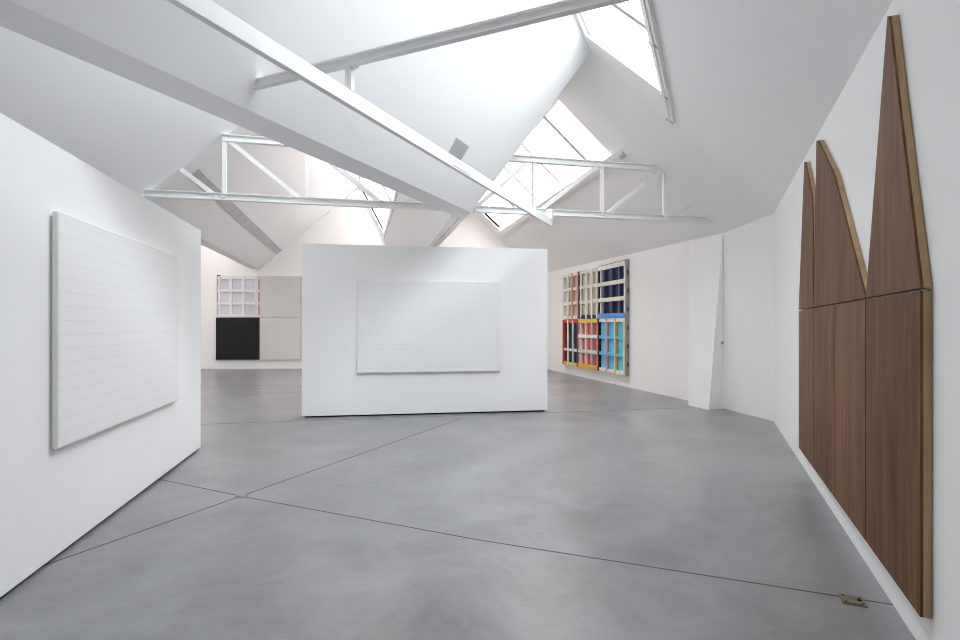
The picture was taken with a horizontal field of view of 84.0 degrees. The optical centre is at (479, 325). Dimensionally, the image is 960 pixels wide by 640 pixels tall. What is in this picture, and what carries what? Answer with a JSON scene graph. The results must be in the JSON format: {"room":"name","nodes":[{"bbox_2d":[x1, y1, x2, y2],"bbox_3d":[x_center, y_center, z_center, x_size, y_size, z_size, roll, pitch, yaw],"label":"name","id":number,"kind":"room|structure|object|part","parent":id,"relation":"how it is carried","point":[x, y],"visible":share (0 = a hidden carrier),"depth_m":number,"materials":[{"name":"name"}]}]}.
{"room":"museum","nodes":[
{"label":"museum","id":0,"kind":"room"},
{"bbox_2d":[0,26,237,194],"bbox_3d":[-6.101,-3.456,3.106,2.916,3.156,14.111,0,0,24],"label":"ceiling","id":1,"kind":"structure","parent":0,"point":[134,134],"depth_m":7.01,"materials":[{"name":"white paint"}]},
{"bbox_2d":[146,126,358,268],"bbox_3d":[-5.084,-3.583,14.345,3.669,3.410,11.962,0,0,-14],"label":"ceiling","id":2,"kind":"structure","parent":0,"point":[283,224],"depth_m":12.35,"materials":[{"name":"white paint"}]},
{"bbox_2d":[192,169,221,192],"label":"ceiling vent","id":3,"kind":"object","parent":2,"relation":"in","point":[198,174],"depth_m":9.38,"materials":[{"name":"grey metal"}]},
{"bbox_2d":[216,201,281,253],"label":"ceiling vent","id":4,"kind":"object","parent":2,"relation":"in","point":[237,213],"depth_m":13.59,"materials":[{"name":"grey metal"}]},
{"bbox_2d":[141,134,440,210],"bbox_3d":[-3.020,-2.495,8.654,4.812,1.040,0.100,0,0,-12],"label":"roof truss","id":5,"kind":"object","parent":2,"relation":"attached to","point":[233,140],"visible":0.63,"depth_m":8.56,"materials":[{"name":"white metal"}]},
{"bbox_3d":[-4.037,-2.495,8.430,0.060,0.930,0.060,0,0,-12],"label":"post","id":6,"kind":"part","parent":5,"relation":"part of","materials":[{"name":"white metal"}]},
{"bbox_3d":[-2.818,-2.495,8.699,0.060,0.930,0.060,0,0,-12],"label":"post","id":7,"kind":"part","parent":5,"relation":"part of","materials":[{"name":"white metal"}]},
{"bbox_2d":[10,0,590,211],"bbox_3d":[-1.629,-3.290,3.402,1.994,2.825,12.828,0,0,24],"label":"ceiling","id":8,"kind":"structure","parent":0,"point":[488,93],"depth_m":5.70,"materials":[{"name":"white paint"}]},
{"bbox_2d":[166,0,552,226],"bbox_3d":[-0.546,-1.869,5.238,0.100,0.318,8.730,0,0,24],"label":"ceiling beam","id":9,"kind":"structure","parent":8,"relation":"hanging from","point":[208,12],"depth_m":3.95,"materials":[{"name":"white metal"}]},
{"bbox_2d":[252,0,630,89],"bbox_3d":[-0.291,-2.062,3.850,3.660,0.086,0.075,0,0,24],"label":"tie beam","id":10,"kind":"structure","parent":8,"relation":"attached to","point":[563,8],"depth_m":3.80,"materials":[{"name":"white metal"}]},
{"bbox_3d":[-1.018,-2.025,4.173,0.130,0.012,0.075,0,0,24],"label":"hanger plate","id":11,"kind":"part","parent":10,"relation":"part of","materials":[{"name":"white paint"}]},
{"bbox_2d":[448,138,468,160],"bbox_3d":[-0.303,-2.469,7.513,0.147,0.211,0.398,0,0,24],"label":"ceiling vent","id":12,"kind":"object","parent":8,"relation":"in","point":[458,149],"visible":0.9,"depth_m":7.49,"materials":[{"name":"grey metal"}]},
{"bbox_2d":[201,188,510,368],"bbox_3d":[-4.980,-1.804,20.006,14.545,6.808,0.200,0,0,-3],"label":"wall","id":13,"kind":"structure","parent":0,"point":[340,225],"depth_m":19.82,"materials":[{"name":"white paint"}]},
{"bbox_2d":[201,239,257,268],"bbox_3d":[-6.882,-2.030,13.955,0.278,0.304,11.986,0,0,-14],"label":"trim","id":14,"kind":"structure","parent":13,"relation":"attached to","point":[203,242],"depth_m":14.77,"materials":[{"name":"white paint"}]},
{"bbox_2d":[216,275,301,359],"bbox_3d":[-7.441,-0.296,19.737,4.534,3.107,0.096,0,0,-3],"label":"painting","id":15,"kind":"object","parent":13,"relation":"attached to","point":[236,296],"visible":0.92,"depth_m":19.69,"materials":[{"name":"paint"}]},
{"bbox_3d":[-8.959,-1.061,19.701,1.458,1.517,0.025,0,0,-3],"label":"lattice panel","id":16,"kind":"part","parent":15,"relation":"part of","materials":[{"name":"paint"}]},
{"bbox_3d":[-8.933,0.483,19.670,1.548,1.549,0.080,0,0,-3],"label":"black panel","id":17,"kind":"part","parent":15,"relation":"part of","materials":[{"name":"paint"}]},
{"bbox_3d":[-7.388,-1.058,19.747,1.486,1.522,0.070,0,0,-3],"label":"ribbed panel","id":18,"kind":"part","parent":15,"relation":"part of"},
{"bbox_3d":[-7.388,0.485,19.747,1.486,1.544,0.070,0,0,-3],"label":"ribbed panel","id":19,"kind":"part","parent":15,"relation":"part of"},
{"bbox_3d":[-5.906,-1.058,19.817,1.460,1.522,0.070,0,0,-3],"label":"ribbed panel","id":20,"kind":"part","parent":15,"relation":"part of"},
{"bbox_3d":[-5.906,0.485,19.817,1.460,1.544,0.070,0,0,-3],"label":"ribbed panel","id":21,"kind":"part","parent":15,"relation":"part of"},
{"bbox_2d":[434,212,470,246],"bbox_3d":[-1.521,-1.928,14.431,0.268,0.100,11.475,0,0,-12],"label":"trim","id":22,"kind":"structure","parent":13,"relation":"attached to","point":[455,220],"depth_m":10.12,"materials":[{"name":"white paint"}]},
{"bbox_2d":[359,176,397,236],"bbox_3d":[-2.697,-4.233,14.381,0.981,1.894,11.335,0,0,-13],"label":"window","id":23,"kind":"structure","parent":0,"point":[362,178],"depth_m":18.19,"materials":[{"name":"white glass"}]},
{"bbox_3d":[-2.791,-4.291,14.936,0.939,1.778,10.222,0,0,-14],"label":"frame","id":24,"kind":"part","parent":23,"relation":"part of","materials":[{"name":"white paint"}]},
{"bbox_2d":[385,192,451,245],"bbox_3d":[-1.920,-2.548,14.541,0.841,1.730,11.333,0,0,-13],"label":"ceiling","id":25,"kind":"structure","parent":0,"point":[405,227],"depth_m":12.90,"materials":[{"name":"white paint"}]},
{"bbox_2d":[0,369,915,639],"bbox_3d":[-3.500,1.700,8.500,25.000,0.200,29.000,0,0,0],"label":"floor","id":26,"kind":"structure","parent":0,"point":[723,493],"depth_m":4.03,"materials":[{"name":"concrete"}]},
{"bbox_2d":[0,113,200,596],"bbox_3d":[-3.030,0.185,3.518,0.320,2.830,6.868,0,0,-12],"label":"wall","id":27,"kind":"structure","parent":26,"relation":"on","point":[50,498],"depth_m":3.55,"materials":[{"name":"white paint"}]},
{"bbox_2d":[52,211,178,448],"bbox_3d":[-3.111,0.032,4.748,0.054,1.593,2.426,0,0,-12],"label":"canvas","id":28,"kind":"object","parent":27,"relation":"attached to","point":[115,297],"visible":1,"depth_m":4.24},
{"bbox_2d":[159,479,234,494],"bbox_3d":[-3.519,1.599,5.639,2.994,0.002,0.012,0,0,27],"label":"joint","id":29,"kind":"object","parent":26,"relation":"in","point":[159,479],"depth_m":5.26,"materials":[{"name":"grey concrete"}]},
{"bbox_2d":[235,493,247,498],"bbox_3d":[-2.234,1.595,5.003,0.099,0.009,0.147,0,0,0],"label":"plate","id":30,"kind":"object","parent":26,"relation":"on","point":[240,495],"visible":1,"depth_m":4.99,"materials":[{"name":"grey metal"}]},
{"bbox_2d":[41,418,461,566],"bbox_3d":[-2.147,1.599,5.207,0.012,0.002,8.800,0,0,25],"label":"joint","id":31,"kind":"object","parent":26,"relation":"in","point":[461,418],"depth_m":4.62,"materials":[{"name":"grey concrete"}]},
{"bbox_2d":[246,497,478,539],"bbox_3d":[-1.090,1.599,4.472,2.397,0.002,0.012,0,0,25],"label":"joint","id":32,"kind":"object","parent":26,"relation":"on","point":[246,497],"depth_m":4.39,"materials":[{"name":"grey concrete"}]},
{"bbox_2d":[302,243,546,416],"bbox_3d":[-0.939,0.090,9.726,4.391,3.020,0.320,0,0,-9],"label":"wall","id":33,"kind":"structure","parent":26,"relation":"on","point":[332,386],"depth_m":9.53,"materials":[{"name":"white paint"}]},
{"bbox_2d":[357,280,499,372],"bbox_3d":[-0.891,0.020,9.547,2.554,1.624,0.048,0,0,-9],"label":"canvas","id":34,"kind":"object","parent":33,"relation":"attached to","point":[403,326],"visible":1,"depth_m":9.52},
{"bbox_2d":[223,408,667,423],"bbox_3d":[-2.360,1.599,9.066,13.160,0.002,0.012,0,0,-12],"label":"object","id":35,"kind":"structure","parent":26,"relation":"in","point":[663,408],"depth_m":9.37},
{"bbox_2d":[480,540,892,604],"bbox_3d":[1.311,1.599,3.466,2.812,0.002,0.012,0,0,21],"label":"joint","id":36,"kind":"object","parent":26,"relation":"in","point":[480,540],"depth_m":3.45,"materials":[{"name":"grey concrete"}]},
{"bbox_2d":[688,233,723,409],"bbox_3d":[4.381,-0.101,10.694,0.402,3.402,1.150,0,0,-14],"label":"wall pier","id":37,"kind":"object","parent":26,"relation":"on","point":[705,365],"visible":1,"depth_m":10.44,"materials":[{"name":"white paint"}]},
{"bbox_2d":[839,593,867,607],"bbox_3d":[2.165,1.594,3.095,0.122,0.012,0.121,0,0,26],"label":"socket","id":38,"kind":"object","parent":26,"relation":"on","point":[846,599],"visible":1,"depth_m":3.08,"materials":[{"name":"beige metal"}]},
{"bbox_3d":[2.165,1.593,3.095,0.098,0.003,0.097,0,0,26],"label":"lid","id":39,"kind":"part","parent":38,"relation":"part of","materials":[{"name":"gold metal"}]},
{"bbox_2d":[473,53,772,271],"bbox_3d":[2.227,-3.225,14.526,3.184,2.884,12.142,0,0,-12],"label":"ceiling","id":40,"kind":"structure","parent":0,"point":[616,115],"depth_m":10.37,"materials":[{"name":"white paint"}]},
{"bbox_2d":[483,100,628,235],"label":"window","id":41,"kind":"structure","parent":40,"relation":"attached to","point":[621,153],"depth_m":12.90,"materials":[{"name":"white metal"}]},
{"bbox_3d":[1.211,-4.018,15.035,1.226,1.108,8.915,0,0,-12],"label":"frame","id":42,"kind":"part","parent":41,"relation":"part of","materials":[{"name":"white paint"}]},
{"bbox_3d":[1.768,-3.371,14.951,0.208,0.201,9.470,0,0,-12],"label":"blind casing","id":43,"kind":"part","parent":41,"relation":"part of","materials":[{"name":"white paint"}]},
{"bbox_2d":[617,152,626,159],"bbox_3d":[2.776,-3.314,10.411,0.109,0.102,0.190,0,0,-12],"label":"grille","id":44,"kind":"object","parent":41,"relation":"attached to","point":[620,155],"depth_m":10.39,"materials":[{"name":"white metal"}]},
{"bbox_2d":[471,155,710,223],"bbox_3d":[2.130,-2.495,9.791,4.719,1.040,0.100,0,0,-12],"label":"roof truss","id":45,"kind":"object","parent":40,"relation":"attached to","point":[526,160],"visible":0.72,"depth_m":9.76,"materials":[{"name":"white metal"}]},
{"bbox_3d":[0.965,-2.495,9.534,0.060,0.930,0.060,0,0,-12],"label":"post","id":46,"kind":"part","parent":45,"relation":"part of","materials":[{"name":"white metal"}]},
{"bbox_3d":[2.242,-2.495,9.816,0.060,0.930,0.060,0,0,-12],"label":"post","id":47,"kind":"part","parent":45,"relation":"part of","materials":[{"name":"white metal"}]},
{"bbox_3d":[3.489,-2.495,10.091,0.060,0.930,0.060,0,0,-12],"label":"post","id":48,"kind":"part","parent":45,"relation":"part of","materials":[{"name":"white metal"}]},
{"bbox_2d":[547,233,723,400],"bbox_3d":[3.587,-0.201,15.282,0.200,3.602,10.262,0,0,-14],"label":"wall","id":49,"kind":"structure","parent":0,"point":[658,277],"depth_m":12.74,"materials":[{"name":"white paint"}]},
{"bbox_2d":[562,259,628,375],"bbox_3d":[3.303,-0.198,15.785,0.106,3.015,4.242,0,0,-14],"label":"painting","id":50,"kind":"object","parent":49,"relation":"attached to","point":[602,292],"visible":1,"depth_m":15.26,"materials":[{"name":"multicoloured paint"}]},
{"bbox_3d":[2.992,0.546,17.242,0.028,1.488,1.264,0,0,-14],"label":"lattice panel","id":51,"kind":"part","parent":50,"relation":"part of","materials":[{"name":"paint"}]},
{"bbox_3d":[2.992,-0.943,17.242,0.028,1.465,1.264,0,0,-14],"label":"lattice panel","id":52,"kind":"part","parent":50,"relation":"part of","materials":[{"name":"beige paint"}]},
{"bbox_3d":[3.298,-0.943,15.972,0.028,1.465,1.326,0,0,-14],"label":"lattice panel","id":53,"kind":"part","parent":50,"relation":"part of","materials":[{"name":"paint"}]},
{"bbox_3d":[3.298,0.546,15.972,0.028,1.488,1.326,0,0,-14],"label":"lattice panel","id":54,"kind":"part","parent":50,"relation":"part of","materials":[{"name":"red paint"}]},
{"bbox_3d":[3.639,0.546,14.553,0.028,1.488,1.568,0,0,-14],"label":"lattice panel","id":55,"kind":"part","parent":50,"relation":"part of","materials":[{"name":"blue paint"}]},
{"bbox_3d":[3.639,-0.943,14.553,0.028,1.465,1.568,0,0,-14],"label":"lattice panel","id":56,"kind":"part","parent":50,"relation":"part of","materials":[{"name":"blue paint"}]},
{"bbox_3d":[3.793,-0.198,13.752,0.074,3.015,0.040,0,0,-14],"label":"rail","id":57,"kind":"part","parent":50,"relation":"part of","materials":[{"name":"grey paint"}]},
{"bbox_2d":[574,0,892,213],"bbox_3d":[1.038,-3.296,3.361,2.963,2.863,13.252,0,0,24],"label":"ceiling","id":58,"kind":"structure","parent":0,"point":[753,84],"depth_m":5.34,"materials":[{"name":"white paint"}]},
{"bbox_2d":[580,0,675,124],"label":"window","id":59,"kind":"structure","parent":58,"relation":"attached to","point":[648,21],"depth_m":6.69,"materials":[{"name":"white metal"}]},
{"bbox_3d":[1.064,-4.034,5.435,1.209,1.215,5.745,0,0,24],"label":"frame","id":60,"kind":"part","parent":59,"relation":"part of","materials":[{"name":"white paint"}]},
{"bbox_3d":[1.447,-3.350,4.910,0.128,0.199,8.151,0,0,24],"label":"blind casing","id":61,"kind":"part","parent":59,"relation":"part of","materials":[{"name":"white paint"}]},
{"bbox_2d":[724,214,773,420],"bbox_3d":[4.894,-0.158,9.575,0.194,3.515,1.436,0,0,-9],"label":"wall","id":62,"kind":"structure","parent":0,"point":[748,248],"depth_m":9.48,"materials":[{"name":"white paint"}]},
{"bbox_2d":[774,0,959,639],"bbox_3d":[2.606,-0.158,3.355,0.200,3.515,12.000,0,0,23],"label":"wall","id":63,"kind":"structure","parent":0,"point":[930,29],"depth_m":2.63,"materials":[{"name":"white paint"}]},
{"bbox_2d":[799,15,931,618],"bbox_3d":[2.865,-0.180,4.269,0.046,3.120,3.835,0,0,23],"label":"relief","id":64,"kind":"object","parent":63,"relation":"attached to","point":[865,366],"visible":1,"depth_m":3.13,"materials":[{"name":"brown wood"}]},
{"bbox_3d":[-3.555,-3.433,3.498,6.443,3.110,11.125,0,0,0],"label":"ceiling","id":65,"kind":"structure","parent":0,"visible":0},
{"bbox_2d":[0,0,469,214],"bbox_3d":[-2.747,-1.928,3.476,0.374,0.100,12.055,0,0,24],"label":"beam","id":66,"kind":"structure","parent":65,"relation":"attached to","point":[14,17],"depth_m":4.26,"materials":[{"name":"white paint"}]}
]}

